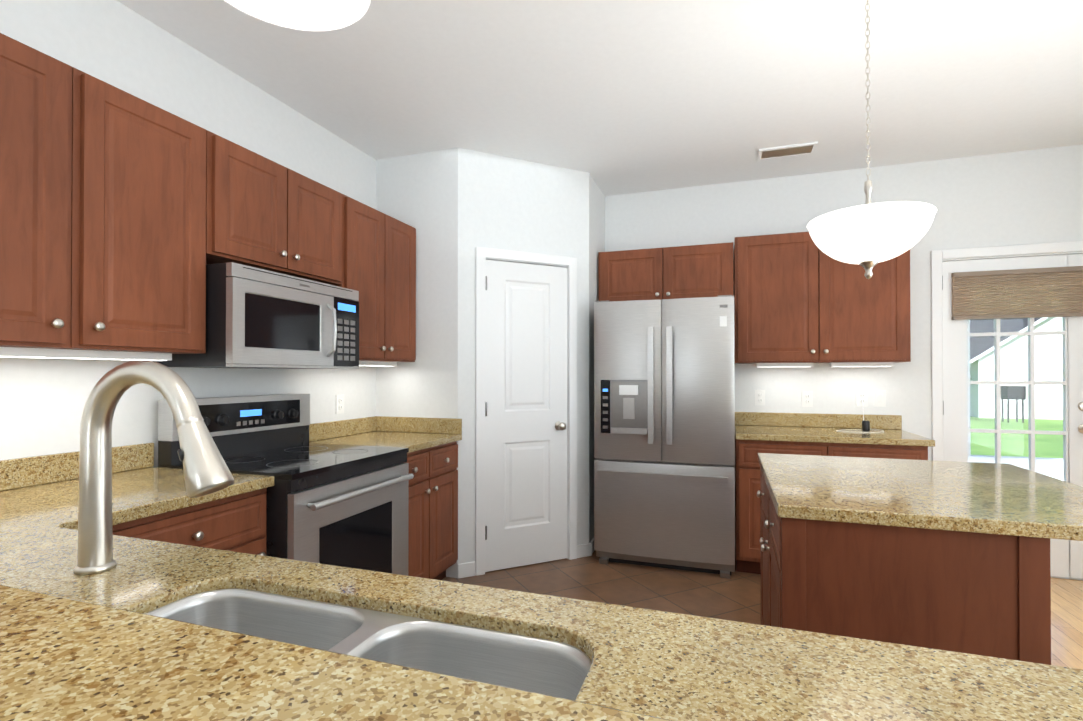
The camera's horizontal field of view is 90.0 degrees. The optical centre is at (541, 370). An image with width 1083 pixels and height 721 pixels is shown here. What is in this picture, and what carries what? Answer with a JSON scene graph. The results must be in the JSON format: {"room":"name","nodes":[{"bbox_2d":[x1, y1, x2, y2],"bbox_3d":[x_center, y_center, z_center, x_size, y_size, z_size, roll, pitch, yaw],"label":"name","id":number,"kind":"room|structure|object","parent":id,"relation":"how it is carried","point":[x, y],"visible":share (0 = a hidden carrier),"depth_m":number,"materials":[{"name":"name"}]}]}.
{"room":"kitchen","nodes":[
{"label":"kitchen","id":0,"kind":"room"},
{"bbox_2d":[0,0,375,466],"bbox_3d":[-1.972,-0.071,1.316,0.120,2.737,7.650,0,0,19],"label":"wall","id":1,"kind":"structure","parent":0,"point":[117,44],"depth_m":2.23,"materials":[{"name":"white paint"}]},
{"bbox_2d":[0,33,71,347],"bbox_3d":[-1.720,-0.513,1.320,0.350,0.877,0.855,0,0,19],"label":"upper cabinet","id":2,"kind":"object","parent":1,"relation":"attached to","point":[35,179],"visible":0.98,"depth_m":1.58,"materials":[{"name":"brown wood"}]},
{"bbox_2d":[0,347,171,360],"bbox_3d":[-1.655,-0.058,1.540,0.085,0.029,1.180,0,0,19],"label":"under-cabinet light","id":3,"kind":"object","parent":2,"relation":"attached to","point":[18,352],"visible":1,"depth_m":1.79,"materials":[{"name":"white plastic"}]},
{"bbox_2d":[47,67,206,353],"bbox_3d":[-1.507,-0.508,1.943,0.350,0.877,0.458,0,0,19],"label":"upper cabinet","id":4,"kind":"object","parent":1,"relation":"attached to","point":[138,237],"visible":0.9,"depth_m":1.85,"materials":[{"name":"brown wood"}]},
{"bbox_2d":[206,130,341,284],"bbox_3d":[-1.305,-0.701,2.533,0.350,0.484,0.783,0,0,19],"label":"upper cabinet","id":5,"kind":"object","parent":1,"relation":"attached to","point":[262,212],"visible":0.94,"depth_m":2.38,"materials":[{"name":"brown wood"}]},
{"bbox_2d":[153,262,358,368],"bbox_3d":[-1.245,-0.215,2.501,0.481,0.402,0.758,0,0,19],"label":"over-the-range microwave","id":6,"kind":"object","parent":5,"relation":"attached to","point":[257,318],"visible":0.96,"depth_m":2.28,"materials":[{"name":"silver metal"}]},
{"bbox_2d":[336,394,343,413],"bbox_3d":[-1.226,0.202,3.294,0.008,0.115,0.070,0,0,19],"label":"electrical outlet","id":7,"kind":"object","parent":1,"relation":"attached to","point":[339,404],"visible":1,"depth_m":3.29,"materials":[{"name":"white plastic"}]},
{"bbox_2d":[334,194,415,361],"bbox_3d":[-1.062,-0.499,3.240,0.350,0.877,0.712,0,0,19],"label":"upper cabinet","id":8,"kind":"object","parent":1,"relation":"attached to","point":[379,261],"visible":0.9,"depth_m":3.15,"materials":[{"name":"brown wood"}]},
{"bbox_2d":[359,361,396,366],"bbox_3d":[-1.075,-0.045,3.233,0.085,0.029,0.600,0,0,19],"label":"under-cabinet light","id":9,"kind":"object","parent":8,"relation":"attached to","point":[373,363],"visible":0.54,"depth_m":3.30,"materials":[{"name":"white plastic"}]},
{"bbox_2d":[376,148,457,577],"bbox_3d":[-0.807,-0.055,3.585,0.614,2.737,0.100,0,0,19],"label":"wall","id":10,"kind":"structure","parent":0,"point":[418,192],"depth_m":3.51,"materials":[{"name":"white paint"}]},
{"bbox_2d":[458,148,588,563],"bbox_3d":[-0.118,-0.054,3.697,0.971,2.737,0.100,0,0,-26],"label":"wall","id":11,"kind":"structure","parent":0,"point":[508,203],"depth_m":3.61,"materials":[{"name":"white paint"}]},
{"bbox_2d":[458,543,591,578],"bbox_3d":[-0.085,1.269,3.641,0.990,0.090,0.012,0,0,-26],"label":"baseboard","id":12,"kind":"structure","parent":11,"relation":"attached to","point":[468,569],"depth_m":3.46,"materials":[{"name":"wood"}]},
{"bbox_2d":[475,247,576,575],"bbox_3d":[-0.110,0.258,3.690,0.746,2.114,0.117,0,0,-26],"label":"door frame","id":13,"kind":"structure","parent":11,"relation":"attached to","point":[483,254],"depth_m":3.59,"materials":[{"name":"white wood"}]},
{"bbox_2d":[485,260,567,571],"bbox_3d":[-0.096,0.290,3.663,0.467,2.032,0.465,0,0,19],"label":"pantry door","id":14,"kind":"structure","parent":11,"relation":"in","point":[526,423],"depth_m":3.65,"materials":[{"name":"white wood"}]},
{"bbox_2d":[590,538,594,552],"bbox_3d":[0.436,1.273,4.117,0.013,0.090,0.529,0,0,19],"label":"baseboard","id":15,"kind":"structure","parent":11,"relation":"attached to","point":[592,542],"depth_m":3.88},
{"bbox_2d":[589,174,604,542],"bbox_3d":[0.380,-0.051,4.139,0.100,2.737,0.544,0,0,19],"label":"wall","id":16,"kind":"structure","parent":0,"point":[596,197],"depth_m":3.97,"materials":[{"name":"white paint"}]},
{"bbox_2d":[116,0,1082,195],"bbox_3d":[0.402,-1.495,0.512,5.140,0.100,7.650,0,0,19],"label":"ceiling","id":17,"kind":"structure","parent":0,"point":[615,97],"depth_m":2.65,"materials":[{"name":"white paint"}]},
{"bbox_2d":[225,0,369,30],"bbox_3d":[-0.353,-0.990,0.741,0.230,0.906,0.230,0,0,19],"label":"light","id":18,"kind":"object","parent":17,"relation":"hanging from","point":[317,15],"visible":1,"depth_m":0.83,"materials":[{"name":"white glass"}]},
{"bbox_2d":[758,142,817,160],"bbox_3d":[1.583,-1.418,3.495,0.340,0.012,0.170,0,0,19],"label":"ceiling vent","id":19,"kind":"object","parent":17,"relation":"in","point":[787,151],"visible":1,"depth_m":3.48,"materials":[{"name":"metal"}]},
{"bbox_2d":[807,0,936,278],"bbox_3d":[1.203,-0.886,1.994,0.408,1.096,0.408,0,0,19],"label":"pendant light","id":20,"kind":"object","parent":17,"relation":"hanging from","point":[868,236],"visible":1,"depth_m":1.88,"materials":[{"name":"white glass"}]},
{"bbox_2d":[442,550,760,624],"bbox_3d":[-0.435,1.324,0.779,3.370,0.060,7.650,0,0,19],"label":"floor","id":21,"kind":"structure","parent":0,"point":[736,596],"depth_m":3.31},
{"bbox_2d":[112,488,266,555],"bbox_3d":[-1.386,0.863,1.815,0.654,0.876,0.607,0,0,19],"label":"base cabinet","id":22,"kind":"object","parent":21,"relation":"on","point":[236,523],"visible":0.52,"depth_m":1.79,"materials":[{"name":"brown wood"}]},
{"bbox_2d":[158,394,413,575],"bbox_3d":[-1.083,0.712,2.439,0.750,1.187,0.766,0,0,19],"label":"range","id":23,"kind":"object","parent":21,"relation":"on","point":[341,505],"visible":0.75,"depth_m":2.36,"materials":[{"name":"metal"}]},
{"bbox_2d":[404,441,457,579],"bbox_3d":[-0.920,0.873,3.175,0.654,0.876,0.732,0,0,19],"label":"base cabinet","id":24,"kind":"object","parent":21,"relation":"on","point":[433,522],"visible":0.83,"depth_m":3.12,"materials":[{"name":"brown wood"}]},
{"bbox_2d":[309,416,461,452],"bbox_3d":[-0.925,0.366,3.179,0.645,0.135,0.733,0,0,19],"label":"countertop","id":25,"kind":"structure","parent":24,"relation":"on","point":[412,434],"depth_m":3.34,"materials":[{"name":"stone"}]},
{"bbox_2d":[594,295,734,578],"bbox_3d":[0.885,0.418,3.837,0.905,1.795,0.760,0,0,19],"label":"refrigerator","id":26,"kind":"object","parent":21,"relation":"on","point":[664,447],"visible":1,"depth_m":3.52,"materials":[{"name":"silver metal"}]},
{"bbox_2d":[735,439,927,573],"bbox_3d":[1.837,0.876,3.571,1.050,0.876,0.654,0,0,19],"label":"base cabinet","id":27,"kind":"object","parent":21,"relation":"on","point":[747,512],"visible":0.21,"depth_m":3.42,"materials":[{"name":"brown wood"}]},
{"bbox_2d":[735,412,934,446],"bbox_3d":[1.849,0.369,3.576,1.077,0.135,0.645,0,0,19],"label":"countertop","id":28,"kind":"structure","parent":27,"relation":"on","point":[802,427],"depth_m":3.71,"materials":[{"name":"stone"}]},
{"bbox_2d":[836,401,883,432],"bbox_3d":[2.133,0.304,3.639,0.304,0.191,0.316,0,0,19],"label":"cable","id":29,"kind":"object","parent":28,"relation":"on","point":[865,426],"visible":1,"depth_m":3.56,"materials":[{"name":"black plastic"}]},
{"bbox_2d":[757,468,1050,664],"bbox_3d":[1.151,0.865,1.974,0.652,0.876,1.065,0,0,19],"label":"base cabinet","id":30,"kind":"object","parent":21,"relation":"on","point":[985,594],"visible":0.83,"depth_m":1.47,"materials":[{"name":"brown wood"}]},
{"bbox_2d":[757,453,1082,540],"bbox_3d":[1.328,0.407,1.920,0.990,0.037,1.100,0,0,19],"label":"countertop","id":31,"kind":"structure","parent":30,"relation":"on","point":[996,498],"depth_m":1.69,"materials":[{"name":"stone"}]},
{"bbox_3d":[-0.585,0.778,0.463,3.047,1.028,0.148,0,0,19],"label":"wall","id":32,"kind":"structure","parent":21,"relation":"on","visible":0},
{"bbox_2d":[0,585,672,720],"bbox_3d":[-0.600,0.243,0.346,3.097,0.038,0.450,0,0,19],"label":"bar","id":33,"kind":"object","parent":32,"relation":"on","point":[64,659],"visible":1,"depth_m":0.39,"materials":[{"name":"beige stone"}]},
{"bbox_3d":[-0.202,0.856,0.714,2.387,0.876,0.548,0,0,19],"label":"base cabinet","id":34,"kind":"object","parent":21,"relation":"on","visible":0},
{"bbox_2d":[0,443,273,490],"bbox_3d":[-1.395,0.357,1.786,0.660,0.135,0.676,0,0,19],"label":"countertop","id":35,"kind":"structure","parent":34,"relation":"on","point":[136,461],"depth_m":1.95,"materials":[{"name":"stone"}]},
{"bbox_2d":[0,467,1082,720],"bbox_3d":[-0.472,0.350,0.811,3.037,0.135,0.570,0,0,19],"label":"countertop","id":36,"kind":"structure","parent":34,"relation":"on","point":[668,665],"depth_m":0.79,"materials":[{"name":"stone"}]},
{"bbox_2d":[73,360,233,574],"bbox_3d":[-0.732,0.180,1.008,0.375,0.402,0.079,0,0,19],"label":"faucet","id":37,"kind":"object","parent":36,"relation":"on","point":[206,470],"visible":1,"depth_m":1.02,"materials":[{"name":"silver metal"}]},
{"bbox_2d":[145,589,591,700],"bbox_3d":[-0.324,0.505,0.715,0.743,0.210,0.389,0,0,19],"label":"undermount sink","id":38,"kind":"object","parent":36,"relation":"in","point":[543,666],"visible":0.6,"depth_m":0.86,"materials":[{"name":"silver metal"}]},
{"bbox_2d":[605,144,1082,459],"bbox_3d":[1.623,-0.051,4.064,4.900,2.737,0.120,0,0,19],"label":"wall","id":39,"kind":"structure","parent":0,"point":[1035,196],"depth_m":3.74,"materials":[{"name":"white paint"}]},
{"bbox_2d":[598,242,733,301],"bbox_3d":[0.927,-0.690,4.055,0.962,0.415,0.350,0,0,19],"label":"upper cabinet","id":40,"kind":"object","parent":39,"relation":"attached to","point":[695,271],"visible":0.88,"depth_m":3.91,"materials":[{"name":"brown wood"}]},
{"bbox_2d":[755,390,764,405],"bbox_3d":[1.614,0.197,3.997,0.070,0.115,0.008,0,0,19],"label":"electrical outlet","id":41,"kind":"object","parent":39,"relation":"attached to","point":[759,397],"visible":1,"depth_m":4.00,"materials":[{"name":"white plastic"}]},
{"bbox_2d":[802,391,812,406],"bbox_3d":[1.913,0.201,3.894,0.070,0.115,0.008,0,0,19],"label":"electrical outlet","id":42,"kind":"object","parent":39,"relation":"attached to","point":[807,398],"visible":1,"depth_m":3.89,"materials":[{"name":"white plastic"}]},
{"bbox_2d":[734,232,910,363],"bbox_3d":[1.886,-0.496,3.725,1.050,0.877,0.350,0,0,19],"label":"upper cabinet","id":43,"kind":"object","parent":39,"relation":"attached to","point":[800,297],"visible":0.9,"depth_m":3.60,"materials":[{"name":"brown wood"}]},
{"bbox_2d":[756,363,812,366],"bbox_3d":[1.697,-0.042,3.787,0.360,0.029,0.085,0,0,19],"label":"under-cabinet light","id":44,"kind":"object","parent":43,"relation":"attached to","point":[784,364],"visible":0.96,"depth_m":3.75,"materials":[{"name":"white plastic"}]},
{"bbox_2d":[829,362,892,366],"bbox_3d":[2.142,-0.043,3.635,0.360,0.029,0.085,0,0,19],"label":"under-cabinet light","id":45,"kind":"object","parent":43,"relation":"attached to","point":[866,364],"visible":0.89,"depth_m":3.60,"materials":[{"name":"white plastic"}]},
{"bbox_2d":[856,390,867,406],"bbox_3d":[2.241,0.190,3.782,0.070,0.115,0.008,0,0,19],"label":"electrical outlet","id":46,"kind":"object","parent":39,"relation":"attached to","point":[861,395],"visible":1,"depth_m":3.78,"materials":[{"name":"white plastic"}]},
{"bbox_2d":[931,241,1082,580],"bbox_3d":[3.099,0.250,3.558,0.944,2.127,0.157,0,0,19],"label":"door frame","id":47,"kind":"structure","parent":39,"relation":"attached to","point":[1056,248],"depth_m":3.62,"materials":[{"name":"wood"}]},
{"bbox_2d":[942,254,1082,578],"bbox_3d":[3.072,0.282,3.495,0.820,2.042,0.112,0,0,19],"label":"patio door","id":48,"kind":"structure","parent":39,"relation":"in","point":[1066,558],"depth_m":3.50,"materials":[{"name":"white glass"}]},
{"bbox_2d":[951,266,1082,319],"bbox_3d":[3.075,-0.498,3.493,0.708,0.313,0.032,0,0,19],"label":"shade","id":49,"kind":"object","parent":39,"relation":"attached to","point":[1031,293],"visible":1,"depth_m":3.48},
{"bbox_2d":[1051,577,1082,668],"bbox_3d":[1.996,1.318,-0.054,1.770,0.060,7.650,0,0,19],"label":"floor","id":50,"kind":"structure","parent":0,"point":[1066,622],"depth_m":2.80,"materials":[{"name":"beige wood"}]},
{"label":"outside","id":51,"kind":"structure","parent":0,"visible":0},
{"bbox_2d":[970,416,1062,457],"bbox_3d":[27.656,1.964,56.745,140.000,0.250,116.445,0,0,19],"label":"lawn","id":52,"kind":"structure","parent":51,"point":[1052,447],"depth_m":12.03,"materials":[{"name":"green plant"}]},
{"bbox_2d":[1001,386,1025,422],"bbox_3d":[14.266,1.004,16.384,0.440,1.100,0.500,0,0,19],"label":"outdoor grill","id":53,"kind":"object","parent":52,"relation":"on","point":[1008,391],"depth_m":16.20,"materials":[{"name":"grey metal"}]},
{"bbox_2d":[967,320,1062,480],"bbox_3d":[4.012,-0.003,4.712,4.200,2.950,2.645,0,0,19],"label":"porch","id":54,"kind":"object","parent":52,"relation":"on","point":[1057,462],"depth_m":5.67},
{"bbox_2d":[1024,468,1051,476],"bbox_3d":[4.383,1.133,5.017,0.400,0.418,0.412,0,0,19],"label":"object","id":55,"kind":"object","parent":54,"relation":"on","point":[1040,472],"depth_m":4.87,"materials":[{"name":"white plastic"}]},
{"bbox_2d":[970,317,1062,419],"bbox_3d":[20.345,-0.399,20.918,9.700,6.670,9.700,0,0,19],"label":"house","id":56,"kind":"structure","parent":52,"relation":"on","point":[984,397],"depth_m":17.77,"materials":[{"name":"white"}]}
]}

